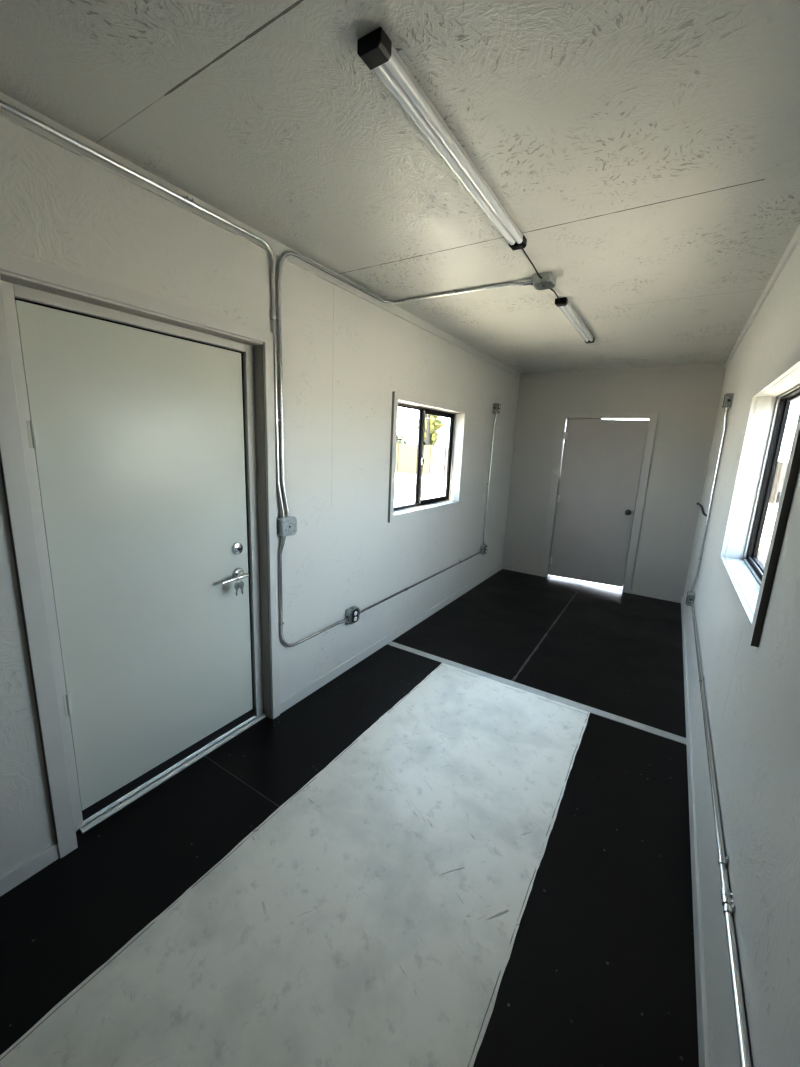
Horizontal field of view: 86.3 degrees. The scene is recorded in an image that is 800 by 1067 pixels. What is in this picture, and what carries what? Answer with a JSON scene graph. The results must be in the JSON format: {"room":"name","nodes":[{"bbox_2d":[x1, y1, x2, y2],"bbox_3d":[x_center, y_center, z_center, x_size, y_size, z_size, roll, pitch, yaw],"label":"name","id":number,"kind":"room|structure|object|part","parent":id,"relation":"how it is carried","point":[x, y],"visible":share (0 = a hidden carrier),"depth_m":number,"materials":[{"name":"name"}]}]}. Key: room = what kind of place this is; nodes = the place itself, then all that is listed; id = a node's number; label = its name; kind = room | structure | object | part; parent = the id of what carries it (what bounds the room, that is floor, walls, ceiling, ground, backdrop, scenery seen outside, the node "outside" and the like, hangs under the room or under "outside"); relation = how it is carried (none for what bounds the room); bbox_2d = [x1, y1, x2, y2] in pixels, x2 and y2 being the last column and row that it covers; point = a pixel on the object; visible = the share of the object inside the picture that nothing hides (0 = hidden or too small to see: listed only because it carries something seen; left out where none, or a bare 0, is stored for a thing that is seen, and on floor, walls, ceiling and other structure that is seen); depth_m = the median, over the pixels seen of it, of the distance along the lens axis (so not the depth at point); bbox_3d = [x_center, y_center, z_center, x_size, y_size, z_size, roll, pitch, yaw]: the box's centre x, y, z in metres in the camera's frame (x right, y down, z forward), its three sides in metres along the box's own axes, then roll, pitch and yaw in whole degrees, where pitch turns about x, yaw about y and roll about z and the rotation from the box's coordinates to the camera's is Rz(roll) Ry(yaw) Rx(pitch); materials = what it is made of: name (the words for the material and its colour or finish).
{"room":"portable building interior","nodes":[
{"label":"portable building interior","id":0,"kind":"room"},
{"bbox_2d":[0,116,519,876],"bbox_3d":[-0.564,-0.220,2.582,0.130,2.537,7.307,10,14,31],"label":"wall","id":1,"kind":"structure","parent":0,"point":[344,355],"depth_m":2.46,"materials":[{"name":"white paint"}]},
{"bbox_2d":[0,843,59,896],"bbox_3d":[-1.904,1.377,0.705,0.011,0.068,2.270,10,14,31],"label":"baseboard","id":2,"kind":"structure","parent":1,"relation":"attached to","point":[11,879],"depth_m":1.55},
{"bbox_2d":[0,250,279,858],"bbox_3d":[-1.028,0.117,1.910,0.158,2.116,1.093,10,14,31],"label":"door","id":3,"kind":"structure","parent":1,"relation":"in","point":[136,446],"depth_m":1.79,"materials":[{"name":"paint"}]},
{"bbox_3d":[-0.846,0.231,2.187,0.036,0.028,0.148,10,14,31],"label":"lever handle","id":4,"kind":"part","parent":3,"relation":"part of","materials":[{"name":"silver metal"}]},
{"bbox_2d":[234,578,243,595],"bbox_3d":[-0.828,0.273,2.192,0.009,0.093,0.056,10,14,31],"label":"keys","id":5,"kind":"object","parent":3,"relation":"hanging from","point":[240,585],"visible":1,"depth_m":2.19,"materials":[{"name":"silver metal"}]},
{"bbox_2d":[0,100,284,517],"bbox_3d":[-1.513,-0.484,0.800,0.041,1.328,3.388,10,14,31],"label":"conduit","id":6,"kind":"object","parent":1,"relation":"attached to","point":[3,105],"visible":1,"depth_m":1.69,"materials":[{"name":"white metal"}]},
{"bbox_2d":[0,92,520,377],"bbox_3d":[-0.452,-1.422,2.292,0.013,0.058,7.307,10,14,31],"label":"crown molding","id":7,"kind":"structure","parent":1,"relation":"attached to","point":[278,249],"depth_m":1.73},
{"bbox_2d":[277,516,296,536],"bbox_3d":[-0.625,-0.041,2.355,0.052,0.102,0.106,10,14,31],"label":"junction box","id":8,"kind":"object","parent":1,"relation":"attached to","point":[287,526],"visible":0.98,"depth_m":2.33,"materials":[{"name":"grey metal"}]},
{"bbox_2d":[278,536,348,646],"bbox_3d":[-0.515,0.313,2.649,0.034,0.701,0.597,10,14,31],"label":"conduit","id":9,"kind":"object","parent":1,"relation":"attached to","point":[283,539],"visible":0.98,"depth_m":2.44,"materials":[{"name":"white metal"}]},
{"bbox_2d":[345,606,359,623],"bbox_3d":[-0.332,0.574,3.000,0.056,0.104,0.104,10,14,31],"label":"outlet box","id":10,"kind":"object","parent":1,"relation":"attached to","point":[352,613],"visible":1,"depth_m":2.97,"materials":[{"name":"grey metal"}]},
{"bbox_3d":[-0.317,0.576,2.990,0.005,0.104,0.104,10,14,31],"label":"plate","id":11,"kind":"part","parent":10,"relation":"part of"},
{"bbox_2d":[280,564,502,713],"bbox_3d":[0.340,0.746,4.186,0.011,0.068,3.965,10,14,31],"label":"baseboard","id":12,"kind":"structure","parent":1,"relation":"attached to","point":[309,689],"depth_m":3.29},
{"bbox_2d":[277,251,532,516],"bbox_3d":[-0.021,-0.816,2.644,1.405,1.348,0.640,0,12,-13],"label":"conduit","id":13,"kind":"object","parent":1,"relation":"attached to","point":[289,253],"visible":0.97,"depth_m":2.28,"materials":[{"name":"white metal"}]},
{"bbox_2d":[360,550,482,613],"bbox_3d":[0.322,0.390,4.037,0.037,0.043,2.377,10,14,31],"label":"conduit","id":14,"kind":"object","parent":1,"relation":"attached to","point":[481,551],"visible":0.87,"depth_m":3.75,"materials":[{"name":"white metal"}]},
{"bbox_2d":[388,391,466,522],"bbox_3d":[0.222,-0.657,3.727,0.153,0.955,1.290,10,14,31],"label":"window","id":15,"kind":"structure","parent":1,"relation":"in","point":[457,415],"depth_m":3.79,"materials":[{"name":"black"}]},
{"bbox_3d":[0.018,-0.624,3.524,0.015,0.825,0.592,10,14,31],"label":"fixed sash","id":16,"kind":"part","parent":15,"relation":"part of","materials":[{"name":"black"}]},
{"bbox_3d":[0.180,-0.665,3.754,0.040,0.861,1.195,10,14,31],"label":"frame","id":17,"kind":"part","parent":15,"relation":"part of","materials":[{"name":"black metal"}]},
{"bbox_3d":[0.337,-0.707,3.987,0.016,0.825,0.592,10,14,31],"label":"sliding sash","id":18,"kind":"part","parent":15,"relation":"part of","materials":[{"name":"black metal"}]},
{"bbox_3d":[0.306,-0.709,3.992,0.006,0.825,0.544,10,14,31],"label":"screen frame","id":19,"kind":"part","parent":15,"relation":"part of","materials":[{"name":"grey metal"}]},
{"bbox_2d":[480,544,487,553],"bbox_3d":[0.997,0.187,5.058,0.056,0.104,0.104,10,14,31],"label":"outlet box","id":20,"kind":"object","parent":1,"relation":"attached to","point":[483,547],"visible":0.98,"depth_m":5.02,"materials":[{"name":"grey metal"}]},
{"bbox_2d":[483,413,496,544],"bbox_3d":[1.029,-0.604,4.910,0.034,1.507,0.072,10,14,31],"label":"conduit","id":21,"kind":"object","parent":1,"relation":"attached to","point":[488,483],"visible":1,"depth_m":4.91,"materials":[{"name":"white metal"}]},
{"bbox_2d":[493,403,500,413],"bbox_3d":[1.082,-1.393,4.759,0.056,0.104,0.104,10,14,31],"label":"outlet box","id":22,"kind":"object","parent":1,"relation":"attached to","point":[496,406],"visible":0.99,"depth_m":4.72,"materials":[{"name":"grey metal"}]},
{"bbox_2d":[0,569,698,1066],"bbox_3d":[0.313,1.238,2.281,2.339,0.122,7.567,10,14,31],"label":"floor","id":23,"kind":"structure","parent":0,"point":[418,861],"depth_m":1.59,"materials":[{"name":"black rubber"}]},
{"bbox_3d":[-0.441,1.393,1.097,1.048,0.004,4.485,10,14,31],"label":"white panel","id":24,"kind":"part","parent":23,"relation":"part of","materials":[{"name":"paint"}]},
{"bbox_2d":[387,641,685,744],"bbox_3d":[0.778,1.050,2.987,2.079,0.006,0.065,10,14,31],"label":"floor strip","id":25,"kind":"object","parent":23,"relation":"on","point":[643,727],"visible":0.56,"depth_m":2.85,"materials":[{"name":"paint"}]},
{"bbox_3d":[2.310,0.623,5.358,0.877,0.003,0.130,10,14,31],"label":"door sill","id":26,"kind":"part","parent":23,"relation":"part of","materials":[{"name":"silver metal"}]},
{"bbox_2d":[0,0,799,372],"bbox_3d":[0.423,-1.361,1.740,2.339,0.120,7.567,10,14,31],"label":"ceiling","id":27,"kind":"structure","parent":0,"point":[645,154],"depth_m":1.32,"materials":[{"name":"white paint"}]},
{"bbox_2d":[357,27,526,250],"bbox_3d":[0.236,-1.233,1.475,0.093,0.036,1.155,10,14,31],"label":"fluorescent light","id":28,"kind":"object","parent":27,"relation":"in","point":[376,50],"visible":1,"depth_m":1.23,"materials":[{"name":"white plastic"}]},
{"bbox_2d":[533,272,555,289],"bbox_3d":[0.791,-1.383,2.342,0.102,0.050,0.112,10,14,31],"label":"ceiling box","id":29,"kind":"object","parent":27,"relation":"attached to","point":[548,281],"visible":1,"depth_m":2.31,"materials":[{"name":"grey metal"}]},
{"bbox_2d":[522,249,541,278],"bbox_3d":[0.654,-1.349,2.127,0.014,0.025,0.410,10,14,31],"label":"power cord","id":30,"kind":"object","parent":29,"relation":"attached to","point":[522,249],"visible":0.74,"depth_m":2.12,"materials":[{"name":"black plastic"}]},
{"bbox_3d":[0.790,-1.363,2.347,0.102,0.005,0.112,10,14,31],"label":"plate","id":31,"kind":"part","parent":29,"relation":"part of","materials":[{"name":"grey metal"}]},
{"bbox_2d":[555,297,594,343],"bbox_3d":[1.297,-1.531,3.121,0.093,0.036,1.114,10,14,31],"label":"fluorescent light","id":32,"kind":"object","parent":27,"relation":"in","point":[564,305],"visible":1,"depth_m":2.98,"materials":[{"name":"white plastic"}]},
{"bbox_2d":[502,368,725,599],"bbox_3d":[2.359,-0.621,5.101,2.339,2.537,0.130,10,14,31],"label":"wall","id":33,"kind":"structure","parent":0,"point":[687,401],"depth_m":4.79,"materials":[{"name":"white paint"}]},
{"bbox_2d":[503,566,680,602],"bbox_3d":[2.270,0.612,5.297,2.057,0.038,0.011,10,14,31],"label":"baseboard","id":34,"kind":"structure","parent":33,"relation":"attached to","point":[504,567],"depth_m":4.97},
{"bbox_2d":[540,411,658,592],"bbox_3d":[2.340,-0.390,5.133,1.042,2.070,0.166,10,14,31],"label":"door","id":35,"kind":"structure","parent":33,"relation":"in","point":[596,503],"depth_m":5.09,"materials":[{"name":"grey metal"}]},
{"bbox_2d":[521,362,724,376],"bbox_3d":[2.373,-1.828,4.789,2.053,0.048,0.010,10,14,31],"label":"crown molding","id":36,"kind":"structure","parent":33,"relation":"attached to","point":[704,365],"depth_m":4.70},
{"bbox_2d":[683,241,799,1066],"bbox_3d":[1.300,0.098,1.439,0.130,2.537,7.307,10,14,31],"label":"wall","id":37,"kind":"structure","parent":0,"point":[752,694],"depth_m":1.19,"materials":[{"name":"white paint"}]},
{"bbox_2d":[685,591,694,605],"bbox_3d":[2.401,0.538,3.537,0.056,0.104,0.104,10,14,31],"label":"outlet box","id":38,"kind":"object","parent":37,"relation":"attached to","point":[689,596],"visible":0.94,"depth_m":3.50,"materials":[{"name":"grey metal"}]},
{"bbox_2d":[681,597,709,1066],"bbox_3d":[1.189,1.290,1.726,0.011,0.078,7.307,10,14,31],"label":"baseboard","id":39,"kind":"structure","parent":37,"relation":"attached to","point":[702,1021],"depth_m":1.53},
{"bbox_2d":[696,502,706,516],"bbox_3d":[2.459,-0.189,3.469,0.101,0.121,0.036,11,15,36],"label":"wall hook","id":40,"kind":"object","parent":37,"relation":"attached to","point":[697,503],"visible":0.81,"depth_m":3.46,"materials":[{"name":"grey metal"}]},
{"bbox_2d":[690,408,729,592],"bbox_3d":[2.446,-0.227,3.366,0.036,1.467,0.045,-3,13,-23],"label":"conduit","id":41,"kind":"object","parent":37,"relation":"attached to","point":[726,409],"visible":1,"depth_m":3.35,"materials":[{"name":"white metal"}]},
{"bbox_2d":[689,600,751,1066],"bbox_3d":[0.819,0.998,1.052,0.033,0.042,5.859,10,14,31],"label":"conduit","id":42,"kind":"object","parent":37,"relation":"attached to","point":[726,895],"visible":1,"depth_m":1.14,"materials":[{"name":"white metal"}]},
{"bbox_2d":[722,393,733,408],"bbox_3d":[2.466,-0.997,3.216,0.056,0.104,0.104,10,14,31],"label":"outlet box","id":43,"kind":"object","parent":37,"relation":"attached to","point":[728,397],"visible":0.99,"depth_m":3.18,"materials":[{"name":"grey metal"}]},
{"bbox_2d":[718,347,799,646],"bbox_3d":[1.499,-0.183,1.700,0.153,0.919,1.225,10,14,31],"label":"window","id":44,"kind":"structure","parent":37,"relation":"in","point":[749,583],"depth_m":2.08,"materials":[{"name":"black"}]},
{"bbox_3d":[1.542,-0.175,1.675,0.040,0.825,1.130,10,14,31],"label":"frame","id":45,"kind":"part","parent":44,"relation":"part of","materials":[{"name":"black"}]},
{"bbox_3d":[1.695,-0.214,1.891,0.015,0.789,0.559,10,14,31],"label":"fixed sash","id":46,"kind":"part","parent":44,"relation":"part of","materials":[{"name":"black"}]},
{"bbox_2d":[724,224,799,368],"bbox_3d":[1.291,-1.125,1.223,0.013,0.058,7.307,10,14,31],"label":"crown molding","id":47,"kind":"structure","parent":37,"relation":"attached to","point":[795,239],"depth_m":2.23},
{"label":"outside","id":48,"kind":"structure","parent":0,"visible":0},
{"bbox_2d":[394,472,778,588],"bbox_3d":[14.334,-2.773,26.029,180.000,0.300,180.000,10,14,31],"label":"ground","id":49,"kind":"structure","parent":48,"point":[405,483],"depth_m":16.57,"materials":[{"name":"white"}]},
{"bbox_2d":[396,434,408,444],"bbox_3d":[-0.165,-5.857,30.517,1.598,2.704,1.112,10,14,31],"label":"shrub","id":50,"kind":"object","parent":49,"relation":"on","point":[400,439],"visible":0.36,"depth_m":30.07,"materials":[{"name":"green plant"}]},
{"bbox_2d":[395,443,431,474],"bbox_3d":[-4.281,-5.732,31.002,14.720,1.920,0.120,10,14,31],"label":"fence","id":51,"kind":"object","parent":49,"relation":"on","point":[406,455],"visible":0.27,"depth_m":27.97,"materials":[{"name":"beige wood"}]},
{"bbox_3d":[-0.175,-5.033,28.483,0.120,1.920,0.120,10,14,31],"label":"post","id":52,"kind":"part","parent":51,"relation":"part of","materials":[{"name":"beige wood"}]},
{"bbox_3d":[1.877,-4.684,27.224,0.120,1.920,0.120,10,14,31],"label":"post","id":53,"kind":"part","parent":51,"relation":"part of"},
{"bbox_2d":[417,414,443,446],"bbox_3d":[2.001,-7.639,28.856,1.902,7.050,1.696,10,14,31],"label":"tree","id":54,"kind":"object","parent":49,"relation":"on","point":[432,424],"visible":0.3,"depth_m":28.43,"materials":[{"name":"green plant"}]},
{"bbox_2d":[430,446,787,503],"bbox_3d":[12.662,-2.818,20.636,25.370,1.850,0.120,10,14,31],"label":"fence","id":55,"kind":"object","parent":49,"relation":"on","point":[437,453],"visible":0.17,"depth_m":26.58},
{"bbox_3d":[2.013,-4.631,27.170,0.120,1.850,0.120,10,14,31],"label":"post","id":56,"kind":"part","parent":55,"relation":"part of","materials":[{"name":"beige wood"}]}
]}

